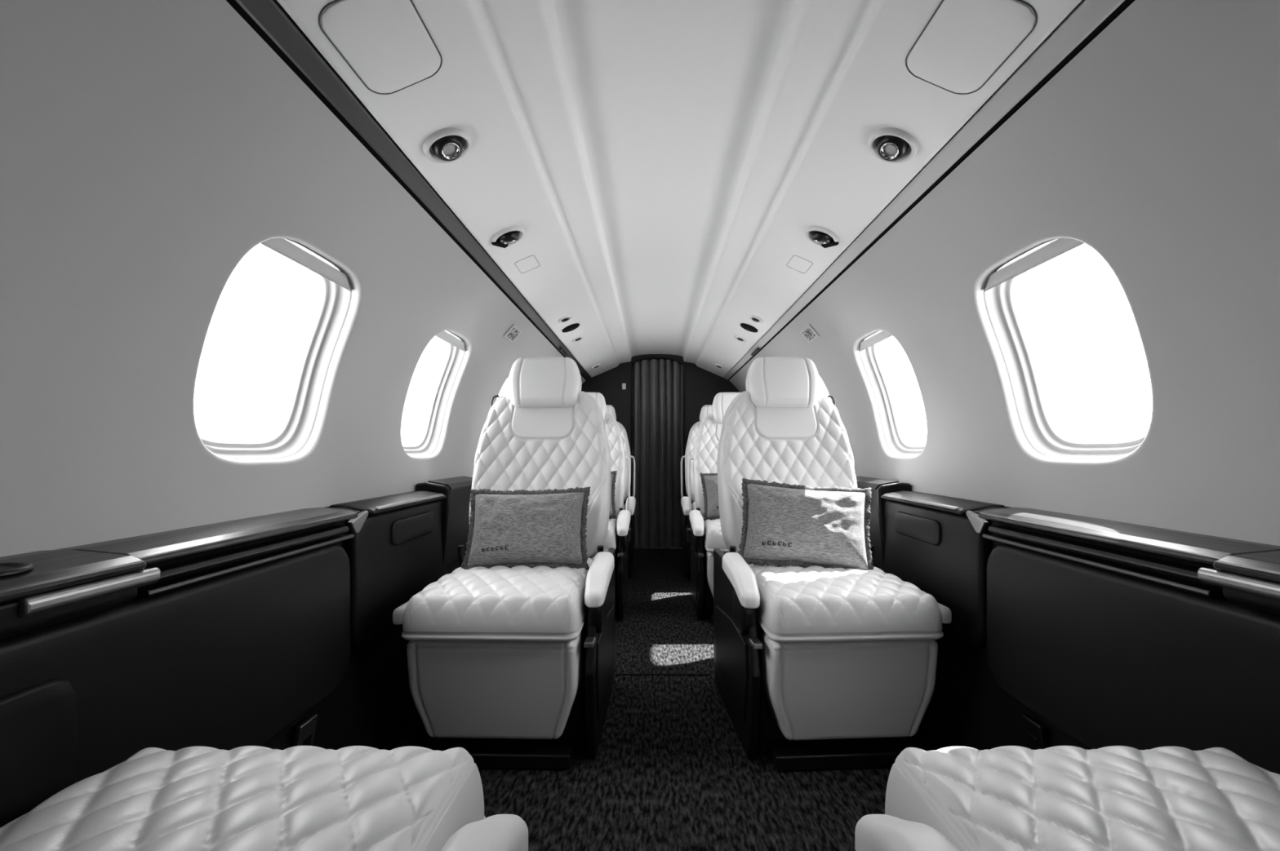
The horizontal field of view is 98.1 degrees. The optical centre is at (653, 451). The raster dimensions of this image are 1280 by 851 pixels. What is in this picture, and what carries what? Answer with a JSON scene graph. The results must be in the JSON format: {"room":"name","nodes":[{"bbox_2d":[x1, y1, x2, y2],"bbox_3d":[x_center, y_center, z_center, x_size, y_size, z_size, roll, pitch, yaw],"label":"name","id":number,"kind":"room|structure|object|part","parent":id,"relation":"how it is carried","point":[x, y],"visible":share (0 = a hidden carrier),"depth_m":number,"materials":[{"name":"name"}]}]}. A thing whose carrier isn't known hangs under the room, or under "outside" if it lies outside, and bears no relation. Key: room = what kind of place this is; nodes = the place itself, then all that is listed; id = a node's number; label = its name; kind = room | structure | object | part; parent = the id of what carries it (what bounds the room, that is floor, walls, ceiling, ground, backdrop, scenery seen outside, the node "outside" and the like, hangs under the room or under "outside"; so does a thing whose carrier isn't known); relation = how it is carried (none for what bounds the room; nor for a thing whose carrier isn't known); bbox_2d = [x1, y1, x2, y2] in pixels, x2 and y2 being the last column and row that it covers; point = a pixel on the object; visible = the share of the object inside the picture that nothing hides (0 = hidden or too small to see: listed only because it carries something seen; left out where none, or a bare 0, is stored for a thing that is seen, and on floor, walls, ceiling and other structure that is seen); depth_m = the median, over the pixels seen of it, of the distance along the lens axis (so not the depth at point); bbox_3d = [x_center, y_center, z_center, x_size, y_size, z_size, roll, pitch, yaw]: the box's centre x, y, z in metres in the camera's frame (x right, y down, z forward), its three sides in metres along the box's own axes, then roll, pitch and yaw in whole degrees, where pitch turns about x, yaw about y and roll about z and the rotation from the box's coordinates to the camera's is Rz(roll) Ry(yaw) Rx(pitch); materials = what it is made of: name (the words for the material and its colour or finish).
{"room":"aircraft cabin","nodes":[
{"label":"aircraft cabin","id":0,"kind":"room"},
{"bbox_2d":[0,0,585,557],"bbox_3d":[-0.688,-0.209,2.075,0.287,0.733,4.850,0,0,0],"label":"wall","id":1,"kind":"structure","parent":0,"point":[148,147],"depth_m":0.83,"materials":[{"name":"grey paint"}]},
{"bbox_2d":[200,238,351,459],"bbox_3d":[-0.799,-0.202,1.165,0.199,0.438,0.387,0,0,0],"label":"frame","id":2,"kind":"object","parent":1,"relation":"attached to","point":[291,429],"visible":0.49,"depth_m":1.33,"materials":[{"name":"grey plastic"}]},
{"bbox_2d":[260,238,351,292],"bbox_3d":[-0.716,-0.394,1.165,0.020,0.032,0.309,0,0,0],"label":"shade","id":3,"kind":"object","parent":1,"relation":"attached to","point":[282,246],"visible":0.94,"depth_m":1.14,"materials":[{"name":"grey plastic"}]},
{"bbox_2d":[226,0,591,379],"bbox_3d":[-0.521,-0.592,2.075,0.034,0.026,4.850,0,0,0],"label":"trim","id":4,"kind":"structure","parent":1,"relation":"attached to","point":[269,15],"depth_m":1.00,"materials":[{"name":"grey plastic"}]},
{"bbox_2d":[402,330,466,456],"bbox_3d":[-0.799,-0.202,1.965,0.199,0.438,0.387,0,0,0],"label":"frame","id":5,"kind":"object","parent":1,"relation":"attached to","point":[426,442],"visible":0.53,"depth_m":2.13,"materials":[{"name":"grey plastic"}]},
{"bbox_2d":[435,331,466,352],"bbox_3d":[-0.716,-0.394,1.965,0.020,0.032,0.309,0,0,0],"label":"shade","id":6,"kind":"object","parent":1,"relation":"attached to","point":[443,335],"visible":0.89,"depth_m":1.96,"materials":[{"name":"grey fabric"}]},
{"bbox_2d":[502,377,508,395],"bbox_3d":[-0.799,-0.202,2.900,0.199,0.438,0.387,0,0,0],"label":"frame","id":7,"kind":"object","parent":1,"relation":"attached to","point":[506,388],"visible":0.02,"depth_m":3.06,"materials":[{"name":"grey plastic"}]},
{"bbox_2d":[503,324,522,343],"bbox_3d":[-0.605,-0.507,2.400,0.046,0.053,0.150,0,0,0],"label":"placard","id":8,"kind":"object","parent":1,"relation":"attached to","point":[513,332],"visible":1,"depth_m":2.39,"materials":[{"name":"grey plastic"}]},
{"bbox_2d":[506,328,519,341],"bbox_3d":[-0.605,-0.507,2.400,0.006,0.048,0.100,40,0,0],"label":"print","id":9,"kind":"object","parent":8,"relation":"attached to","point":[513,333],"depth_m":2.40},
{"bbox_2d":[262,506,461,751],"bbox_3d":[-0.780,0.471,2.175,0.170,0.678,5.050,0,0,0],"label":"wall","id":10,"kind":"structure","parent":0,"point":[367,708],"depth_m":1.40,"materials":[{"name":"black"}]},
{"bbox_2d":[0,476,472,827],"bbox_3d":[-0.731,0.320,2.075,0.144,0.439,4.830,0,0,0],"label":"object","id":11,"kind":"object","parent":10,"relation":"attached to","point":[225,635],"visible":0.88,"depth_m":0.84,"materials":[{"name":"black wood"}]},
{"bbox_2d":[0,679,75,827],"bbox_3d":[-0.687,0.400,0.400,0.010,0.280,0.520,0,0,0],"label":"panel","id":12,"kind":"object","parent":11,"relation":"on","point":[37,717],"depth_m":0.61,"materials":[{"name":"black leather"}]},
{"bbox_3d":[-0.713,0.365,0.475,0.048,0.330,1.600,0,0,0],"label":"leather panel","id":13,"kind":"part","parent":11,"relation":"part of","materials":[{"name":"black leather"}]},
{"bbox_3d":[-0.707,0.170,1.330,0.013,0.049,0.077,0,0,0],"label":"grab lever","id":14,"kind":"part","parent":11,"relation":"part of","materials":[{"name":"silver metal"}]},
{"bbox_3d":[-0.724,0.320,1.620,0.030,0.320,0.590,0,0,0],"label":"panel","id":15,"kind":"part","parent":11,"relation":"part of","materials":[{"name":"black leather"}]},
{"bbox_3d":[-0.696,0.144,1.620,0.009,0.007,0.440,0,0,0],"label":"ledge trim","id":16,"kind":"part","parent":11,"relation":"part of","materials":[{"name":"silver metal"}]},
{"bbox_3d":[-0.725,0.116,2.065,0.081,0.031,0.360,0,0,0],"label":"storage bin trim","id":17,"kind":"part","parent":11,"relation":"part of","materials":[{"name":"black plastic"}]},
{"bbox_2d":[293,714,317,746],"bbox_3d":[-0.717,0.595,1.140,0.025,0.088,0.056,0,0,0],"label":"power outlet","id":18,"kind":"object","parent":10,"relation":"attached to","point":[305,731],"visible":0.52,"depth_m":1.13,"materials":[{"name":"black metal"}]},
{"bbox_2d":[302,733,311,746],"bbox_3d":[-0.718,0.600,1.140,0.017,0.034,0.024,9,0,0],"label":"socket","id":19,"kind":"object","parent":18,"relation":"attached to","point":[307,737],"depth_m":1.14,"materials":[{"name":"black plastic"}]},
{"bbox_2d":[561,323,579,333],"bbox_3d":[-0.419,-0.628,2.830,0.096,0.006,0.096,-23,0,0],"label":"ceiling speaker","id":20,"kind":"object","parent":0,"point":[573,326],"depth_m":2.82},
{"bbox_2d":[629,357,684,497],"bbox_3d":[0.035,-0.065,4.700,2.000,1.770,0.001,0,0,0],"label":"door frame","id":21,"kind":"structure","parent":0,"point":[649,360],"depth_m":4.70,"materials":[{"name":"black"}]},
{"bbox_2d":[580,354,739,505],"bbox_3d":[0.035,-0.075,4.535,2.000,1.750,0.070,0,0,0],"label":"wall","id":22,"kind":"structure","parent":0,"point":[701,385],"depth_m":4.50,"materials":[{"name":"grey"}]},
{"bbox_2d":[622,383,626,389],"bbox_3d":[-0.235,-0.525,4.495,0.030,0.050,0.009,0,0,0],"label":"light switch","id":23,"kind":"object","parent":22,"relation":"attached to","point":[624,385],"visible":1,"depth_m":4.49,"materials":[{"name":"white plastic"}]},
{"bbox_2d":[631,359,683,548],"bbox_3d":[0.036,0.021,4.534,0.416,1.535,0.073,0,0,0],"label":"curtain","id":24,"kind":"object","parent":22,"relation":"hanging from","point":[657,386],"visible":0.98,"depth_m":4.52,"materials":[{"name":"grey fabric"}]},
{"bbox_2d":[395,546,937,850],"bbox_3d":[0.035,0.800,2.175,1.600,0.001,5.050,0,0,0],"label":"floor","id":25,"kind":"structure","parent":0,"point":[671,770],"depth_m":1.35,"materials":[{"name":"grey carpet"}]},
{"bbox_2d":[0,746,528,850],"bbox_3d":[-0.390,0.232,0.321,0.546,1.130,0.742,0,0,0],"label":"seat","id":26,"kind":"object","parent":25,"relation":"on","point":[197,798],"visible":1,"depth_m":0.55,"materials":[{"name":"white leather"}]},
{"bbox_3d":[-0.147,0.351,0.430,0.060,0.096,0.270,0,0,0],"label":"armrest","id":27,"kind":"part","parent":26,"relation":"part of","materials":[{"name":"white leather"}]},
{"bbox_2d":[392,357,614,769],"bbox_3d":[-0.374,0.232,1.698,0.522,1.130,0.742,0,0,1],"label":"seat","id":28,"kind":"object","parent":25,"relation":"on","point":[513,668],"visible":0.8,"depth_m":1.41,"materials":[{"name":"white leather"}]},
{"bbox_3d":[-0.623,0.408,1.581,0.032,0.040,0.440,0,0,2],"label":"armrest","id":29,"kind":"part","parent":28,"relation":"part of","materials":[{"name":"white leather"}]},
{"bbox_2d":[401,557,592,642],"bbox_3d":[-0.392,0.399,1.590,0.436,0.121,0.524,0,0,2],"label":"cushion","id":30,"kind":"object","parent":28,"relation":"on","point":[499,603],"depth_m":1.34,"materials":[{"name":"white leather"}]},
{"bbox_2d":[460,486,590,570],"bbox_3d":[-0.384,0.236,1.698,0.380,0.249,0.156,0,0,-5],"label":"throw pillow","id":31,"kind":"object","parent":28,"relation":"on","point":[509,529],"visible":0.99,"depth_m":1.65,"materials":[{"name":"grey fabric"}]},
{"bbox_3d":[-0.383,0.080,1.931,0.466,0.594,0.243,0,0,2],"label":"backrest","id":32,"kind":"part","parent":28,"relation":"part of","materials":[{"name":"white leather"}]},
{"bbox_3d":[-0.148,0.347,1.534,0.060,0.096,0.270,0,0,2],"label":"armrest","id":33,"kind":"part","parent":28,"relation":"part of","materials":[{"name":"white leather"}]},
{"bbox_2d":[586,392,631,619],"bbox_3d":[-0.375,0.232,2.869,0.522,1.130,0.742,0,0,0],"label":"seat","id":34,"kind":"object","parent":25,"relation":"on","point":[616,539],"visible":0.16,"depth_m":2.92,"materials":[{"name":"white leather"}]},
{"bbox_2d":[603,518,618,551],"bbox_3d":[-0.390,0.399,2.760,0.436,0.121,0.524,0,0,0],"label":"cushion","id":35,"kind":"object","parent":34,"relation":"on","point":[611,541],"depth_m":2.56,"materials":[{"name":"white leather"}]},
{"bbox_2d":[608,471,617,519],"bbox_3d":[-0.377,0.224,2.872,0.380,0.244,0.150,0,0,-4],"label":"throw pillow","id":36,"kind":"object","parent":34,"relation":"on","point":[613,474],"visible":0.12,"depth_m":2.87,"materials":[{"name":"grey fabric"}]},
{"bbox_3d":[-0.390,0.080,3.101,0.466,0.594,0.243,0,0,0],"label":"backrest","id":37,"kind":"part","parent":34,"relation":"part of","materials":[{"name":"white leather"}]},
{"bbox_3d":[-0.144,0.347,2.710,0.060,0.096,0.270,0,0,0],"label":"armrest","id":38,"kind":"part","parent":34,"relation":"part of","materials":[{"name":"white leather"}]},
{"bbox_3d":[-0.151,0.193,3.106,0.049,0.337,0.095,0,0,0],"label":"grab handle","id":39,"kind":"part","parent":34,"relation":"part of","materials":[{"name":"white leather"}]},
{"bbox_2d":[606,404,635,578],"bbox_3d":[-0.375,0.232,3.709,0.522,1.130,0.742,0,0,0],"label":"seat","id":40,"kind":"object","parent":25,"relation":"on","point":[610,409],"visible":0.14,"depth_m":3.84,"materials":[{"name":"white leather"}]},
{"bbox_2d":[616,503,625,519],"bbox_3d":[-0.390,0.399,3.600,0.436,0.121,0.524,0,0,0],"label":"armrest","id":41,"kind":"object","parent":40,"relation":"on","point":[624,506],"depth_m":3.52,"materials":[{"name":"white leather"}]},
{"bbox_3d":[-0.390,0.080,3.941,0.466,0.594,0.243,0,0,0],"label":"backrest","id":42,"kind":"part","parent":40,"relation":"part of","materials":[{"name":"white leather"}]},
{"bbox_3d":[-0.144,0.347,3.550,0.060,0.096,0.270,0,0,0],"label":"armrest","id":43,"kind":"part","parent":40,"relation":"part of","materials":[{"name":"white leather"}]},
{"bbox_3d":[-0.151,0.193,3.946,0.049,0.337,0.095,0,0,0],"label":"grab handle","id":44,"kind":"part","parent":40,"relation":"part of","materials":[{"name":"white plastic"}]},
{"bbox_2d":[680,404,711,578],"bbox_3d":[0.445,0.232,3.709,0.522,1.130,0.742,0,0,0],"label":"seat","id":45,"kind":"object","parent":25,"relation":"on","point":[706,410],"visible":0.08,"depth_m":3.84,"materials":[{"name":"white leather"}]},
{"bbox_3d":[0.221,0.193,3.946,0.049,0.337,0.095,0,0,0],"label":"grab handle","id":46,"kind":"part","parent":45,"relation":"part of","materials":[{"name":"silver metal"}]},
{"bbox_3d":[0.214,0.347,3.550,0.060,0.096,0.270,0,0,0],"label":"armrest","id":47,"kind":"part","parent":45,"relation":"part of","materials":[{"name":"white leather"}]},
{"bbox_3d":[0.460,0.080,3.941,0.466,0.594,0.243,0,0,0],"label":"backrest","id":48,"kind":"part","parent":45,"relation":"part of","materials":[{"name":"white leather"}]},
{"bbox_2d":[691,502,704,518],"bbox_3d":[0.460,0.399,3.600,0.436,0.121,0.524,0,0,0],"label":"cushion","id":49,"kind":"object","parent":45,"relation":"on","point":[693,506],"depth_m":3.58,"materials":[{"name":"white leather"}]},
{"bbox_2d":[688,392,740,623],"bbox_3d":[0.445,0.232,2.869,0.522,1.130,0.742,0,0,0],"label":"seat","id":50,"kind":"object","parent":25,"relation":"on","point":[706,535],"visible":0.3,"depth_m":2.83,"materials":[{"name":"white leather"}]},
{"bbox_3d":[0.221,0.193,3.106,0.049,0.337,0.095,0,0,0],"label":"grab handle","id":51,"kind":"part","parent":50,"relation":"part of","materials":[{"name":"white leather"}]},
{"bbox_3d":[0.214,0.347,2.710,0.060,0.096,0.270,0,0,0],"label":"armrest","id":52,"kind":"part","parent":50,"relation":"part of","materials":[{"name":"white leather"}]},
{"bbox_3d":[0.460,0.080,3.101,0.466,0.594,0.243,0,0,0],"label":"backrest","id":53,"kind":"part","parent":50,"relation":"part of","materials":[{"name":"white leather"}]},
{"bbox_2d":[699,473,719,520],"bbox_3d":[0.440,0.225,2.868,0.379,0.256,0.152,0,0,-5],"label":"throw pillow","id":54,"kind":"object","parent":50,"relation":"on","point":[708,481],"visible":0.33,"depth_m":2.84,"materials":[{"name":"grey fabric"}]},
{"bbox_2d":[702,517,729,552],"bbox_3d":[0.460,0.399,2.760,0.436,0.121,0.524,0,0,0],"label":"cushion","id":55,"kind":"object","parent":50,"relation":"on","point":[713,539],"depth_m":2.52,"materials":[{"name":"white leather"}]},
{"bbox_2d":[713,356,951,771],"bbox_3d":[0.461,0.232,1.697,0.522,1.130,0.742,0,0,-4],"label":"seat","id":56,"kind":"object","parent":25,"relation":"on","point":[816,668],"visible":0.8,"depth_m":1.41,"materials":[{"name":"white leather"}]},
{"bbox_3d":[0.240,0.347,1.524,0.060,0.096,0.270,0,0,-4],"label":"armrest","id":57,"kind":"part","parent":56,"relation":"part of","materials":[{"name":"white leather"}]},
{"bbox_3d":[0.461,0.080,1.930,0.466,0.594,0.243,0,0,-4],"label":"backrest","id":58,"kind":"part","parent":56,"relation":"part of","materials":[{"name":"white leather"}]},
{"bbox_2d":[737,478,874,570],"bbox_3d":[0.464,0.226,1.691,0.416,0.280,0.150,0,0,7],"label":"throw pillow","id":59,"kind":"object","parent":56,"relation":"on","point":[784,524],"visible":0.98,"depth_m":1.65,"materials":[{"name":"grey fabric"}]},
{"bbox_2d":[748,563,943,643],"bbox_3d":[0.483,0.399,1.589,0.436,0.121,0.524,0,0,-4],"label":"cushion","id":60,"kind":"object","parent":56,"relation":"on","point":[814,604],"depth_m":1.35,"materials":[{"name":"white leather"}]},
{"bbox_3d":[0.713,0.408,1.589,0.032,0.040,0.440,0,0,-4],"label":"armrest","id":61,"kind":"part","parent":56,"relation":"part of","materials":[{"name":"white leather"}]},
{"bbox_2d":[854,746,1279,850],"bbox_3d":[0.466,0.232,0.321,0.546,1.130,0.742,0,0,0],"label":"seat","id":62,"kind":"object","parent":25,"relation":"on","point":[957,798],"visible":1,"depth_m":0.55,"materials":[{"name":"white leather"}]},
{"bbox_3d":[0.223,0.351,0.430,0.060,0.096,0.270,0,0,0],"label":"armrest","id":63,"kind":"part","parent":62,"relation":"part of","materials":[{"name":"white leather"}]},
{"bbox_2d":[276,0,1082,377],"bbox_3d":[0.035,-0.693,2.075,1.072,0.191,4.850,0,0,0],"label":"ceiling","id":64,"kind":"structure","parent":0,"point":[663,166],"depth_m":1.26,"materials":[{"name":"white paint"}]},
{"bbox_2d":[318,0,442,94],"bbox_3d":[-0.415,-0.632,0.862,0.125,0.055,0.192,0,0,0],"label":"panel","id":65,"kind":"object","parent":64,"relation":"attached to","point":[387,43],"visible":1,"depth_m":0.85,"materials":[{"name":"grey plastic"}]},
{"bbox_2d":[422,128,471,163],"bbox_3d":[-0.422,-0.626,1.140,0.094,0.047,0.099,0,0,21],"label":"light","id":66,"kind":"object","parent":64,"relation":"attached to","point":[446,145],"visible":1,"depth_m":1.13,"materials":[{"name":"white plastic"}]},
{"bbox_2d":[491,226,524,248],"bbox_3d":[-0.422,-0.624,1.620,0.096,0.051,0.097,0,0,-44],"label":"light","id":67,"kind":"object","parent":64,"relation":"attached to","point":[508,236],"visible":1,"depth_m":1.60,"materials":[{"name":"white plastic"}]},
{"bbox_2d":[514,255,539,273],"bbox_3d":[-0.423,-0.629,1.870,0.065,0.029,0.111,0,0,0],"label":"access hatch","id":68,"kind":"object","parent":64,"relation":"attached to","point":[528,264],"visible":1,"depth_m":1.87,"materials":[{"name":"grey plastic"}]},
{"bbox_2d":[557,315,572,323],"bbox_3d":[-0.419,-0.628,2.640,0.067,0.034,0.072,0,0,5],"label":"ceiling vent","id":69,"kind":"object","parent":64,"relation":"in","point":[566,318],"visible":1,"depth_m":2.63,"materials":[{"name":"white plastic"}]},
{"bbox_2d":[572,335,583,342],"bbox_3d":[-0.419,-0.628,3.100,0.067,0.034,0.072,0,0,5],"label":"ceiling vent","id":70,"kind":"object","parent":64,"relation":"in","point":[579,338],"visible":1,"depth_m":3.08,"materials":[{"name":"white plastic"}]},
{"bbox_2d":[591,364,600,368],"bbox_3d":[-0.419,-0.628,4.100,0.067,0.034,0.072,0,0,5],"label":"ceiling vent","id":71,"kind":"object","parent":64,"relation":"in","point":[597,365],"visible":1,"depth_m":4.08,"materials":[{"name":"white plastic"}]},
{"bbox_2d":[715,364,724,368],"bbox_3d":[0.489,-0.628,4.100,0.067,0.034,0.072,0,0,-5],"label":"ceiling vent","id":72,"kind":"object","parent":64,"relation":"in","point":[716,365],"visible":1,"depth_m":4.08,"materials":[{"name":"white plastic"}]},
{"bbox_2d":[734,335,746,342],"bbox_3d":[0.489,-0.628,3.100,0.067,0.034,0.072,0,0,-5],"label":"ceiling vent","id":73,"kind":"object","parent":64,"relation":"in","point":[738,338],"visible":1,"depth_m":3.08,"materials":[{"name":"white plastic"}]},
{"bbox_2d":[748,315,763,323],"bbox_3d":[0.489,-0.628,2.640,0.067,0.034,0.072,0,0,-5],"label":"ceiling vent","id":74,"kind":"object","parent":64,"relation":"in","point":[753,318],"visible":1,"depth_m":2.63,"materials":[{"name":"white plastic"}]},
{"bbox_2d":[786,255,813,273],"bbox_3d":[0.493,-0.629,1.870,0.065,0.029,0.111,0,0,0],"label":"access hatch","id":75,"kind":"object","parent":64,"relation":"attached to","point":[800,264],"visible":1,"depth_m":1.87,"materials":[{"name":"grey plastic"}]},
{"bbox_2d":[804,226,838,248],"bbox_3d":[0.492,-0.624,1.620,0.094,0.051,0.099,0,0,21],"label":"light","id":76,"kind":"object","parent":64,"relation":"attached to","point":[824,237],"visible":1,"depth_m":1.60,"materials":[{"name":"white plastic"}]},
{"bbox_2d":[868,128,918,163],"bbox_3d":[0.492,-0.626,1.140,0.093,0.047,0.100,0,0,-9],"label":"light","id":77,"kind":"object","parent":64,"relation":"attached to","point":[891,145],"visible":1,"depth_m":1.13,"materials":[{"name":"white plastic"}]},
{"bbox_2d":[905,0,1037,94],"bbox_3d":[0.485,-0.632,0.862,0.125,0.055,0.192,0,0,0],"label":"panel","id":78,"kind":"object","parent":64,"relation":"attached to","point":[965,42],"visible":1,"depth_m":0.85,"materials":[{"name":"grey plastic"}]},
{"bbox_2d":[740,323,758,333],"bbox_3d":[0.489,-0.628,2.830,0.096,0.006,0.096,23,0,0],"label":"ceiling speaker","id":79,"kind":"object","parent":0,"point":[748,327],"depth_m":2.82},
{"bbox_2d":[872,506,1087,750],"bbox_3d":[0.850,0.471,2.175,0.170,0.678,5.050,0,0,0],"label":"wall","id":80,"kind":"structure","parent":0,"point":[972,711],"depth_m":1.37,"materials":[{"name":"black"}]},
{"bbox_2d":[1022,713,1048,750],"bbox_3d":[0.787,0.595,1.140,0.025,0.088,0.056,0,0,0],"label":"power outlet","id":81,"kind":"object","parent":80,"relation":"attached to","point":[1034,731],"visible":0.59,"depth_m":1.13,"materials":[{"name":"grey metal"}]},
{"bbox_2d":[1027,733,1038,750],"bbox_3d":[0.788,0.600,1.140,0.017,0.034,0.024,-9,0,0],"label":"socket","id":82,"kind":"object","parent":81,"relation":"attached to","point":[1033,738],"depth_m":1.14,"materials":[{"name":"black plastic"}]},
{"bbox_2d":[855,476,1279,774],"bbox_3d":[0.801,0.320,2.075,0.144,0.439,4.830,0,0,0],"label":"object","id":83,"kind":"object","parent":80,"relation":"attached to","point":[1109,633],"visible":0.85,"depth_m":0.93,"materials":[{"name":"black wood"}]},
{"bbox_3d":[0.794,0.116,2.065,0.081,0.031,0.360,0,0,0],"label":"storage bin trim","id":84,"kind":"part","parent":83,"relation":"part of","materials":[{"name":"black plastic"}]},
{"bbox_3d":[0.765,0.144,1.620,0.009,0.007,0.440,0,0,0],"label":"ledge trim","id":85,"kind":"part","parent":83,"relation":"part of","materials":[{"name":"silver metal"}]},
{"bbox_3d":[0.794,0.320,1.620,0.030,0.320,0.590,0,0,0],"label":"panel","id":86,"kind":"part","parent":83,"relation":"part of","materials":[{"name":"black leather"}]},
{"bbox_3d":[0.776,0.170,1.330,0.013,0.049,0.077,0,0,0],"label":"grab lever","id":87,"kind":"part","parent":83,"relation":"part of","materials":[{"name":"silver metal"}]},
{"bbox_3d":[0.783,0.365,0.475,0.048,0.330,1.600,0,0,0],"label":"leather panel","id":88,"kind":"part","parent":83,"relation":"part of","materials":[{"name":"black leather"}]},
{"bbox_2d":[728,0,1279,546],"bbox_3d":[0.758,-0.209,2.075,0.287,0.733,4.850,0,0,0],"label":"wall","id":89,"kind":"structure","parent":0,"point":[1155,148],"depth_m":0.90,"materials":[{"name":"grey paint"}]},
{"bbox_2d":[751,347,759,355],"bbox_3d":[0.589,-0.574,3.200,0.014,0.014,0.200,0,0,0],"label":"handle","id":90,"kind":"object","parent":89,"relation":"attached to","point":[757,348],"visible":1,"depth_m":3.18,"materials":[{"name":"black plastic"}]},
{"bbox_2d":[800,324,819,343],"bbox_3d":[0.675,-0.507,2.400,0.046,0.053,0.150,0,0,0],"label":"placard","id":91,"kind":"object","parent":89,"relation":"attached to","point":[810,335],"visible":1,"depth_m":2.39,"materials":[{"name":"grey plastic"}]},
{"bbox_2d":[802,328,815,341],"bbox_3d":[0.675,-0.507,2.400,0.006,0.048,0.100,-40,0,0],"label":"print","id":92,"kind":"object","parent":91,"relation":"attached to","point":[808,334],"depth_m":2.40},
{"bbox_2d":[858,331,892,351],"bbox_3d":[0.786,-0.394,1.965,0.020,0.032,0.309,0,0,0],"label":"shade","id":93,"kind":"object","parent":89,"relation":"attached to","point":[882,335],"visible":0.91,"depth_m":1.96,"materials":[{"name":"grey fabric"}]},
{"bbox_2d":[858,330,924,456],"bbox_3d":[0.869,-0.202,1.965,0.199,0.438,0.387,0,0,0],"label":"frame","id":94,"kind":"object","parent":89,"relation":"attached to","point":[898,442],"visible":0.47,"depth_m":2.13,"materials":[{"name":"grey plastic"}]},
{"bbox_2d":[724,0,1135,379],"bbox_3d":[0.591,-0.592,2.075,0.034,0.026,4.850,0,0,0],"label":"trim","id":95,"kind":"structure","parent":89,"relation":"attached to","point":[1088,15],"depth_m":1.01,"materials":[{"name":"grey plastic"}]},
{"bbox_2d":[983,238,1084,292],"bbox_3d":[0.786,-0.394,1.165,0.020,0.032,0.309,0,0,0],"label":"shade","id":96,"kind":"object","parent":89,"relation":"attached to","point":[1060,246],"visible":0.96,"depth_m":1.14,"materials":[{"name":"grey plastic"}]},
{"bbox_2d":[982,238,1146,459],"bbox_3d":[0.869,-0.202,1.165,0.199,0.438,0.387,0,0,0],"label":"frame","id":97,"kind":"object","parent":89,"relation":"attached to","point":[1042,428],"visible":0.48,"depth_m":1.33,"materials":[{"name":"grey plastic"}]}
]}

